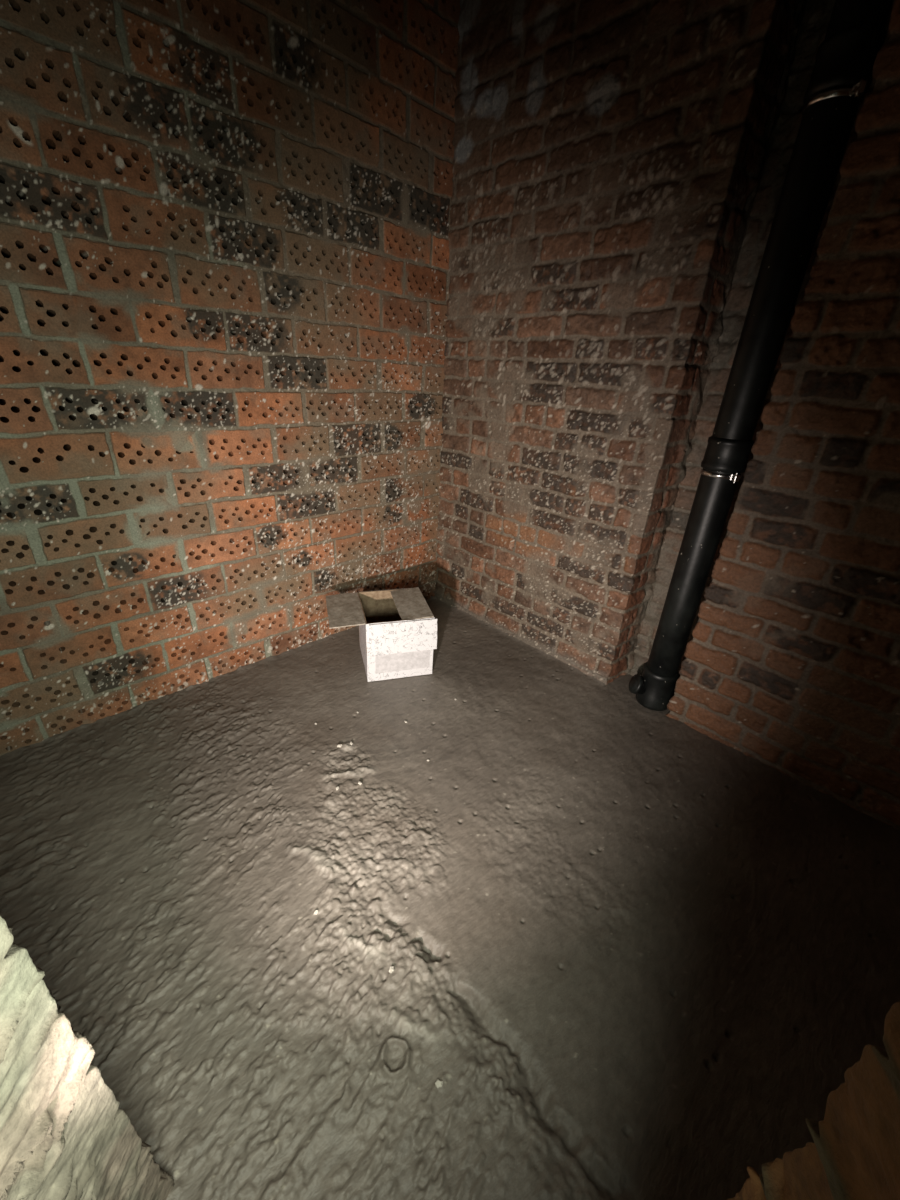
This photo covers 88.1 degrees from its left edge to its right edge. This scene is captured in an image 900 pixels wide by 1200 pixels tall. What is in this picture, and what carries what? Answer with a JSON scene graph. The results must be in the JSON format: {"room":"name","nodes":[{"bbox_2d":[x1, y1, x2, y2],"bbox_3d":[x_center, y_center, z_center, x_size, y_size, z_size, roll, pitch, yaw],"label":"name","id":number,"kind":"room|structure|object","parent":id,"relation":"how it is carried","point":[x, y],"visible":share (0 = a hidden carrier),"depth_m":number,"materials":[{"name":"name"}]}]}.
{"room":"basement","nodes":[
{"label":"basement","id":0,"kind":"room"},
{"bbox_2d":[0,0,460,755],"bbox_3d":[-0.955,-0.769,1.208,2.564,2.437,0.148,-21,35,-40],"label":"wall","id":1,"kind":"structure","parent":0,"point":[225,224],"depth_m":1.38,"materials":[{"name":"brick"}]},
{"bbox_2d":[0,596,899,1199],"bbox_3d":[0.146,1.212,0.004,4.048,0.047,4.498,-21,35,-40],"label":"floor","id":2,"kind":"structure","parent":0,"point":[632,953],"depth_m":1.01,"materials":[{"name":"concrete"}]},
{"bbox_2d":[326,587,436,681],"bbox_3d":[-0.282,0.132,1.862,0.393,0.260,0.318,-5,27,-16],"label":"cardboard box","id":3,"kind":"object","parent":2,"relation":"on","point":[398,627],"visible":1,"depth_m":1.77,"materials":[{"name":"white cardboard"}]},
{"bbox_2d":[435,1079,442,1087],"bbox_3d":[-0.019,0.812,0.781,0.013,0.007,0.011,4,26,1],"label":"crumb","id":4,"kind":"object","parent":2,"relation":"on","point":[438,1083],"visible":1,"depth_m":0.78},
{"bbox_2d":[629,0,892,710],"bbox_3d":[0.817,-0.681,1.258,0.157,2.366,0.129,15,28,23],"label":"drain pipe","id":5,"kind":"object","parent":2,"relation":"on","point":[841,76],"visible":0.98,"depth_m":1.18,"materials":[{"name":"black paint"}]},
{"bbox_2d":[701,436,753,472],"bbox_3d":[0.818,-0.431,1.374,0.121,0.092,0.121,-21,35,-40],"label":"socket","id":6,"kind":"object","parent":5,"relation":"attached to","point":[723,454],"depth_m":1.33,"materials":[{"name":"black paint"}]},
{"bbox_2d":[803,23,886,103],"bbox_3d":[0.860,-1.161,1.018,0.121,0.092,0.121,-21,35,-40],"label":"socket","id":7,"kind":"object","parent":5,"relation":"attached to","point":[847,54],"depth_m":0.98,"materials":[{"name":"black paint"}]},
{"bbox_2d":[0,916,899,1199],"bbox_3d":[-0.039,-0.057,-0.136,3.662,2.431,0.553,8,26,9],"label":"wall","id":8,"kind":"structure","parent":0,"point":[65,1134],"depth_m":0.42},
{"bbox_2d":[434,0,899,830],"bbox_3d":[1.090,-0.587,1.083,0.200,2.431,3.097,-21,35,-40],"label":"wall","id":9,"kind":"structure","parent":0,"point":[620,167],"depth_m":1.39,"materials":[{"name":"brick"}]}
]}

